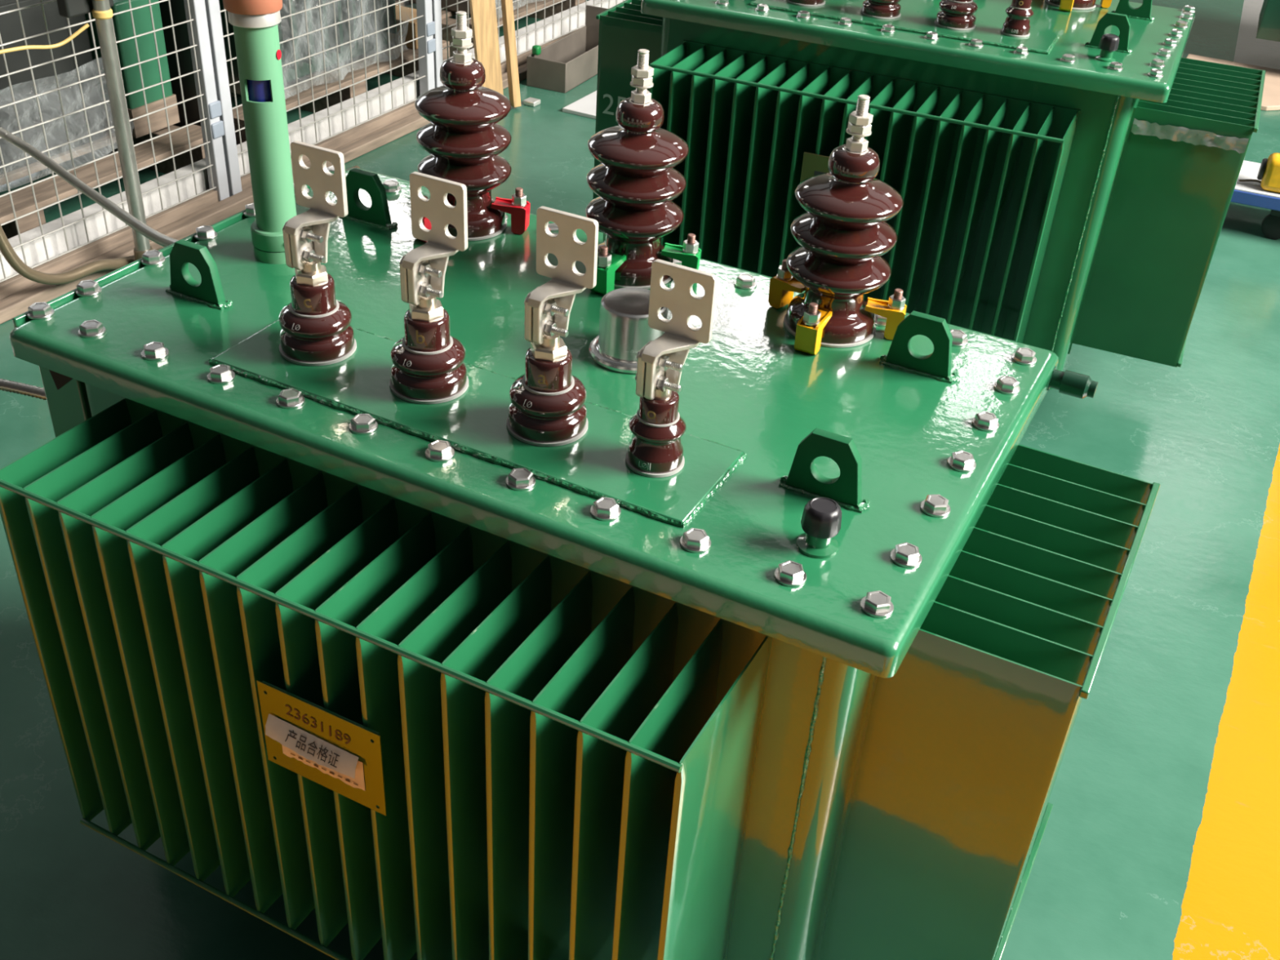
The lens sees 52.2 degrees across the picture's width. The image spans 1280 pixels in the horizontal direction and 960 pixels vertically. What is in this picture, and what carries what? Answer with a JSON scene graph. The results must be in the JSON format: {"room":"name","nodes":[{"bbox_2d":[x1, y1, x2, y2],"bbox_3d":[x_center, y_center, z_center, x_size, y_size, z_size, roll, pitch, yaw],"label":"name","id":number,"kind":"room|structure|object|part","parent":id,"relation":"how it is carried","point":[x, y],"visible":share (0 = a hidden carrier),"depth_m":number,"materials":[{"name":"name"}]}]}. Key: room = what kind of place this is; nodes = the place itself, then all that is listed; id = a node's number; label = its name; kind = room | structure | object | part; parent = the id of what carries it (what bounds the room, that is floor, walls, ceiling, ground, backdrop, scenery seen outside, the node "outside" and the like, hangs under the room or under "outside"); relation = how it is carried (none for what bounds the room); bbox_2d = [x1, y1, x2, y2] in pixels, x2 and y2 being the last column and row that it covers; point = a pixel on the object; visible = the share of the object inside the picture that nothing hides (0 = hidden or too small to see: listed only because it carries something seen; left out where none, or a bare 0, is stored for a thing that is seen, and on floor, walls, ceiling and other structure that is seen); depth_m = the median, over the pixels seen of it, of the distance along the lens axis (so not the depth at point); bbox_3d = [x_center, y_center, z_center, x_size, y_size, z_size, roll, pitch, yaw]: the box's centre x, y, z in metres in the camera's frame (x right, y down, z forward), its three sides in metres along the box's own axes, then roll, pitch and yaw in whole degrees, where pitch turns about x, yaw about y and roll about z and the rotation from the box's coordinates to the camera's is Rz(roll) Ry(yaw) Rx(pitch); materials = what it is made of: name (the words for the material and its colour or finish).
{"room":"transformer factory floor","nodes":[
{"label":"transformer factory floor","id":0,"kind":"room"},
{"bbox_2d":[0,0,1279,959],"bbox_3d":[2.702,-1.126,4.900,15.000,0.100,19.000,19,37,21],"label":"floor","id":1,"kind":"structure","parent":0,"point":[1161,838],"depth_m":2.37,"materials":[{"name":"green paint"}]},
{"bbox_2d":[0,378,46,399],"bbox_3d":[-0.929,-0.139,1.855,0.461,0.075,0.047,8,34,6],"label":"conduit","id":2,"kind":"object","parent":1,"relation":"on","point":[6,385],"visible":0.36,"depth_m":1.83,"materials":[{"name":"metal"}]},
{"bbox_2d":[0,124,204,239],"bbox_3d":[-2.011,-0.796,3.735,0.780,0.150,1.490,19,37,21],"label":"wooden pallet","id":3,"kind":"object","parent":1,"relation":"on","point":[24,203],"visible":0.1,"depth_m":3.82,"materials":[{"name":"brown wood"}]},
{"bbox_2d":[0,0,133,177],"bbox_3d":[-2.078,-1.177,3.306,0.640,0.948,1.350,19,37,21],"label":"machine","id":4,"kind":"object","parent":3,"relation":"on","point":[11,29],"visible":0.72,"depth_m":3.74,"materials":[{"name":"metal"}]},
{"bbox_3d":[-1.772,-1.164,3.587,0.028,0.250,0.500,19,37,21],"label":"panel","id":5,"kind":"part","parent":4,"relation":"part of","materials":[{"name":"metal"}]},
{"bbox_2d":[84,0,179,137],"bbox_3d":[-1.704,-1.329,4.058,0.475,0.398,0.185,19,37,21],"label":"control box","id":6,"kind":"object","parent":3,"relation":"on","point":[122,24],"visible":0.47,"depth_m":3.97,"materials":[{"name":"green metal"}]},
{"bbox_2d":[56,0,152,260],"bbox_3d":[-1.343,-0.952,3.314,0.080,0.950,0.145,19,37,21],"label":"pipe","id":7,"kind":"object","parent":1,"relation":"on","point":[101,11],"visible":0.74,"depth_m":3.30,"materials":[{"name":"metal"}]},
{"bbox_2d":[0,23,88,53],"bbox_3d":[-1.483,-1.002,3.051,0.028,0.046,0.451,24,39,27],"label":"earth wire","id":8,"kind":"object","parent":7,"relation":"attached to","point":[80,30],"visible":1,"depth_m":3.14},
{"bbox_2d":[0,0,229,300],"bbox_3d":[-1.799,-0.839,2.701,0.046,1.400,2.478,19,37,21],"label":"fence panel","id":9,"kind":"object","parent":1,"relation":"on","point":[209,108],"visible":0.92,"depth_m":3.63,"materials":[{"name":"grey paint"}]},
{"bbox_3d":[-1.839,-0.292,3.068,0.024,0.040,2.388,19,37,21],"label":"rail","id":10,"kind":"part","parent":9,"relation":"part of","materials":[{"name":"brown wood"}]},
{"bbox_3d":[-1.243,-1.417,3.609,0.040,1.400,0.042,19,37,21],"label":"post","id":11,"kind":"part","parent":9,"relation":"part of","materials":[{"name":"grey metal"}]},
{"bbox_3d":[-1.244,-1.084,3.827,0.012,0.045,0.046,19,37,21],"label":"hinge plate","id":12,"kind":"part","parent":9,"relation":"part of","materials":[{"name":"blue metal"}]},
{"bbox_3d":[-1.248,-1.034,3.861,0.012,0.045,0.046,19,37,21],"label":"hinge plate","id":13,"kind":"part","parent":9,"relation":"part of","materials":[{"name":"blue metal"}]},
{"bbox_2d":[0,165,359,284],"bbox_3d":[-1.252,-0.874,3.653,0.043,0.453,1.360,20,37,23],"label":"conduit","id":14,"kind":"object","parent":1,"relation":"on","point":[6,250],"visible":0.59,"depth_m":3.36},
{"bbox_2d":[158,0,236,142],"bbox_3d":[-1.470,-1.546,4.003,0.400,1.150,0.065,19,37,21],"label":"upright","id":15,"kind":"object","parent":1,"relation":"on","point":[178,10],"visible":0.02,"depth_m":4.09,"materials":[{"name":"metal"}]},
{"bbox_2d":[0,62,526,324],"bbox_3d":[-0.840,-1.240,4.607,0.052,0.035,5.000,19,37,21],"label":"batten","id":16,"kind":"object","parent":1,"relation":"on","point":[11,306],"visible":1,"depth_m":3.85,"materials":[{"name":"brown wood"}]},
{"bbox_2d":[0,0,625,280],"bbox_3d":[-1.130,-1.119,4.328,0.065,0.115,5.800,19,37,21],"label":"kerb","id":17,"kind":"object","parent":1,"relation":"on","point":[55,243],"visible":0.42,"depth_m":3.96,"materials":[{"name":"white concrete"}]},
{"bbox_2d":[204,0,435,196],"bbox_3d":[-0.976,-1.688,4.037,0.046,1.400,1.078,19,37,21],"label":"fence panel","id":18,"kind":"object","parent":1,"relation":"on","point":[237,183],"visible":0.7,"depth_m":4.28,"materials":[{"name":"grey paint"}]},
{"bbox_3d":[-1.217,-1.443,3.650,0.040,1.400,0.042,19,37,21],"label":"post","id":19,"kind":"part","parent":18,"relation":"part of","materials":[{"name":"white metal"}]},
{"bbox_3d":[-1.015,-1.142,4.405,0.024,0.040,0.988,19,37,21],"label":"rail","id":20,"kind":"part","parent":18,"relation":"part of","materials":[{"name":"brown wood"}]},
{"bbox_3d":[-0.742,-1.933,4.421,0.040,1.400,0.042,19,37,21],"label":"post","id":21,"kind":"part","parent":18,"relation":"part of","materials":[{"name":"white metal"}]},
{"bbox_3d":[-0.744,-1.600,4.639,0.012,0.045,0.046,19,37,21],"label":"hinge plate","id":22,"kind":"part","parent":18,"relation":"part of","materials":[{"name":"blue metal"}]},
{"bbox_3d":[-0.747,-1.550,4.673,0.012,0.045,0.046,19,37,21],"label":"hinge plate","id":23,"kind":"part","parent":18,"relation":"part of","materials":[{"name":"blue metal"}]},
{"bbox_2d":[230,40,449,144],"bbox_3d":[-1.371,-1.486,4.818,0.830,0.150,1.140,19,37,21],"label":"wooden pallet","id":24,"kind":"object","parent":1,"relation":"on","point":[304,89],"visible":0.06,"depth_m":4.67,"materials":[{"name":"brown wood"}]},
{"bbox_2d":[218,0,408,97],"bbox_3d":[-1.297,-1.783,4.537,0.684,0.658,0.870,19,37,21],"label":"machine","id":25,"kind":"object","parent":24,"relation":"on","point":[299,25],"visible":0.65,"depth_m":4.58,"materials":[{"name":"grey metal"}]},
{"bbox_2d":[386,4,417,48],"bbox_3d":[-0.900,-1.736,5.007,0.220,0.098,0.165,19,37,21],"label":"carton","id":26,"kind":"object","parent":24,"relation":"on","point":[406,12],"visible":0.24,"depth_m":4.93,"materials":[{"name":"cardboard"}]},
{"bbox_2d":[469,0,503,94],"bbox_3d":[-0.563,-1.847,4.518,0.184,1.157,0.065,5,34,1],"label":"plank","id":27,"kind":"object","parent":1,"relation":"on","point":[483,12],"visible":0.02,"depth_m":4.69,"materials":[{"name":"brown wood"}]},
{"bbox_2d":[395,0,585,57],"bbox_3d":[-0.635,-2.246,6.012,0.830,0.150,1.550,19,37,21],"label":"wooden pallet","id":28,"kind":"object","parent":1,"relation":"on","point":[531,3],"visible":0.02,"depth_m":5.52,"materials":[{"name":"brown wood"}]},
{"bbox_2d":[400,0,528,14],"bbox_3d":[-0.659,-2.420,5.595,0.680,0.598,0.930,19,37,21],"label":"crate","id":29,"kind":"object","parent":28,"relation":"on","point":[463,6],"visible":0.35,"depth_m":5.38,"materials":[{"name":"grey wood"}]},
{"bbox_2d":[501,0,520,107],"bbox_3d":[-0.483,-1.879,4.572,0.140,1.153,0.048,2,34,-2],"label":"plank","id":30,"kind":"object","parent":1,"relation":"on","point":[507,7],"visible":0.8,"depth_m":4.77,"materials":[{"name":"brown wood"}]},
{"bbox_2d":[431,0,631,88],"bbox_3d":[-0.207,-2.480,5.283,0.046,1.400,2.236,19,37,21],"label":"fence panel","id":31,"kind":"object","parent":1,"relation":"on","point":[436,4],"visible":0.3,"depth_m":5.12,"materials":[{"name":"grey paint"}]},
{"bbox_3d":[-0.716,-1.959,4.463,0.040,1.400,0.042,19,37,21],"label":"post","id":32,"kind":"part","parent":31,"relation":"part of","materials":[{"name":"white metal"}]},
{"bbox_3d":[-0.247,-1.934,5.651,0.024,0.040,2.146,19,37,21],"label":"rail","id":33,"kind":"part","parent":31,"relation":"part of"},
{"bbox_2d":[523,97,540,106],"bbox_3d":[-0.408,-1.429,4.943,0.050,0.018,0.050,19,37,21],"label":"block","id":34,"kind":"object","parent":1,"relation":"on","point":[530,101],"visible":1,"depth_m":4.93,"materials":[{"name":"plastic"}]},
{"bbox_2d":[526,4,615,93],"bbox_3d":[-0.158,-1.706,5.215,0.385,0.200,0.522,16,36,18],"label":"open box","id":35,"kind":"object","parent":1,"relation":"on","point":[562,65],"visible":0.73,"depth_m":5.18,"materials":[{"name":"beige cardboard"}]},
{"bbox_2d":[532,44,541,55],"bbox_3d":[-0.402,-1.670,5.079,0.030,0.035,0.030,19,37,21],"label":"tag","id":36,"kind":"object","parent":35,"relation":"attached to","point":[536,50],"visible":1,"depth_m":5.07,"materials":[{"name":"green plastic"}]},
{"bbox_3d":[-0.363,-1.573,5.073,0.170,0.115,0.006,16,36,18],"label":"panel","id":37,"kind":"part","parent":35,"relation":"part of","materials":[{"name":"grey metal"}]},
{"bbox_3d":[-0.333,-1.722,5.297,0.006,0.115,0.510,16,36,18],"label":"panel","id":38,"kind":"part","parent":35,"relation":"part of","materials":[{"name":"grey metal"}]},
{"bbox_3d":[-0.183,-1.678,5.246,0.006,0.115,0.510,16,36,18],"label":"panel","id":39,"kind":"part","parent":35,"relation":"part of","materials":[{"name":"grey metal"}]},
{"bbox_3d":[-0.053,-1.833,5.413,0.385,0.200,0.006,16,36,18],"label":"panel","id":40,"kind":"part","parent":35,"relation":"part of","materials":[{"name":"cardboard"}]},
{"bbox_2d":[562,90,596,119],"bbox_3d":[0.092,-1.370,4.908,0.675,0.014,0.365,19,37,21],"label":"board","id":41,"kind":"object","parent":1,"relation":"on","point":[585,106],"visible":0.24,"depth_m":4.91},
{"bbox_2d":[0,0,1159,959],"bbox_3d":[-0.102,0.083,1.649,1.298,1.232,0.839,19,37,21],"label":"transformer","id":42,"kind":"object","parent":1,"relation":"on","point":[434,565],"visible":1,"depth_m":1.43,"materials":[{"name":"green metal"}]},
{"bbox_2d":[0,127,178,247],"bbox_3d":[-0.999,-0.420,2.376,1.258,0.456,0.264,29,41,32],"label":"conduit","id":43,"kind":"object","parent":42,"relation":"attached to","point":[153,235],"visible":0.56,"depth_m":2.49,"materials":[{"name":"metal"}]},
{"bbox_3d":[-0.370,0.582,1.597,0.849,0.008,0.008,19,37,21],"label":"tie rod","id":44,"kind":"part","parent":42,"relation":"part of","materials":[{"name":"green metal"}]},
{"bbox_3d":[-0.478,-0.455,1.671,0.036,0.258,0.036,19,37,21],"label":"float rod","id":45,"kind":"part","parent":42,"relation":"part of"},
{"bbox_3d":[-0.354,-0.332,1.444,0.069,0.074,0.007,19,37,21],"label":"terminal plate","id":46,"kind":"part","parent":42,"relation":"part of","materials":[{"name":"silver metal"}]},
{"bbox_3d":[-0.335,0.280,1.382,0.150,0.110,0.004,19,37,21],"label":"backing plate","id":47,"kind":"part","parent":42,"relation":"part of","materials":[{"name":"yellow metal"}]},
{"bbox_3d":[-0.358,-0.270,1.475,0.024,0.053,0.004,19,37,21],"label":"web leg","id":48,"kind":"part","parent":42,"relation":"part of","materials":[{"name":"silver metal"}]},
{"bbox_3d":[-0.340,0.124,1.288,0.849,0.008,0.008,19,37,21],"label":"tie rod","id":49,"kind":"part","parent":42,"relation":"part of","materials":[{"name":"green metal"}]},
{"bbox_3d":[-0.213,-0.285,1.387,0.069,0.074,0.007,19,37,21],"label":"terminal plate","id":50,"kind":"part","parent":42,"relation":"part of","materials":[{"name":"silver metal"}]},
{"bbox_3d":[-0.217,-0.222,1.419,0.024,0.053,0.004,19,37,21],"label":"web leg","id":51,"kind":"part","parent":42,"relation":"part of","materials":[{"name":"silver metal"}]},
{"bbox_3d":[-0.192,-0.082,1.463,0.609,0.008,0.152,19,37,21],"label":"bushing plate","id":52,"kind":"part","parent":42,"relation":"part of","materials":[{"name":"green metal"}]},
{"bbox_3d":[-0.129,0.138,1.817,1.026,0.690,0.577,19,37,21],"label":"tank","id":53,"kind":"part","parent":42,"relation":"part of","materials":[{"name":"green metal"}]},
{"bbox_3d":[-0.112,-0.158,1.618,1.115,0.035,0.666,19,37,21],"label":"lid","id":54,"kind":"part","parent":42,"relation":"part of","materials":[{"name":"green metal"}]},
{"bbox_3d":[-0.078,-0.174,1.360,0.024,0.053,0.004,19,37,21],"label":"web leg","id":55,"kind":"part","parent":42,"relation":"part of","materials":[{"name":"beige metal"}]},
{"bbox_3d":[-0.074,-0.236,1.329,0.069,0.074,0.007,19,37,21],"label":"terminal plate","id":56,"kind":"part","parent":42,"relation":"part of","materials":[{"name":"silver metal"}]},
{"bbox_3d":[0.021,-0.092,1.335,0.024,0.014,0.024,19,37,21],"label":"stem","id":57,"kind":"part","parent":42,"relation":"part of","materials":[{"name":"gold metal"}]},
{"bbox_3d":[0.038,-0.114,1.324,0.024,0.053,0.004,19,37,21],"label":"web leg","id":58,"kind":"part","parent":42,"relation":"part of","materials":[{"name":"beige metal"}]},
{"bbox_3d":[0.041,-0.176,1.292,0.069,0.074,0.007,19,37,21],"label":"terminal plate","id":59,"kind":"part","parent":42,"relation":"part of","materials":[{"name":"beige metal"}]},
{"bbox_2d":[592,0,1265,389],"bbox_3d":[0.626,-0.825,3.124,1.501,1.163,0.864,16,36,18],"label":"transformer","id":60,"kind":"object","parent":1,"relation":"on","point":[1064,176],"visible":0.9,"depth_m":2.86,"materials":[{"name":"green metal"}]},
{"bbox_3d":[0.387,-0.654,2.799,0.030,0.010,0.002,16,36,18],"label":"stamped panel","id":61,"kind":"part","parent":60,"relation":"part of","materials":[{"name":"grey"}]},
{"bbox_3d":[0.427,-0.783,2.705,0.886,0.008,0.008,16,36,18],"label":"tie rod","id":62,"kind":"part","parent":60,"relation":"part of","materials":[{"name":"green metal"}]},
{"bbox_3d":[0.632,-0.792,3.254,1.056,0.705,0.620,16,36,18],"label":"tank","id":63,"kind":"part","parent":60,"relation":"part of","materials":[{"name":"green metal"}]},
{"bbox_3d":[0.582,-1.019,2.898,0.660,0.008,0.155,16,36,18],"label":"bushing plate","id":64,"kind":"part","parent":60,"relation":"part of","materials":[{"name":"green metal"}]},
{"bbox_3d":[0.665,-1.091,3.046,1.153,0.035,0.689,16,36,18],"label":"lid","id":65,"kind":"part","parent":60,"relation":"part of","materials":[{"name":"green metal"}]},
{"bbox_2d":[1186,53,1279,111],"bbox_3d":[2.680,-1.683,5.615,0.719,0.020,0.620,19,37,21],"label":"board","id":66,"kind":"object","parent":1,"relation":"on","point":[1271,91],"visible":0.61,"depth_m":5.67,"materials":[{"name":"beige wood"}]},
{"bbox_2d":[1230,152,1279,239],"bbox_3d":[2.124,-1.146,4.107,0.670,0.756,0.310,16,36,18],"label":"trolley","id":67,"kind":"object","parent":1,"relation":"on","point":[1266,194],"visible":0.51,"depth_m":4.16,"materials":[{"name":"blue paint"}]},
{"bbox_2d":[1239,179,1261,183],"bbox_3d":[1.975,-0.957,4.201,0.093,0.012,0.027,19,37,21],"label":"wire offcut","id":68,"kind":"object","parent":67,"relation":"on","point":[1240,180],"visible":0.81,"depth_m":4.21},
{"bbox_3d":[2.111,-0.939,4.247,0.670,0.040,0.310,16,36,18],"label":"frame","id":69,"kind":"part","parent":67,"relation":"part of","materials":[{"name":"blue paint"}]},
{"bbox_2d":[1256,0,1279,41],"bbox_3d":[3.365,-2.094,5.546,1.250,0.850,0.700,16,36,18],"label":"transformer","id":70,"kind":"object","parent":1,"relation":"on","point":[1268,26],"visible":1,"depth_m":5.66,"materials":[{"name":"green metal"}]}
]}

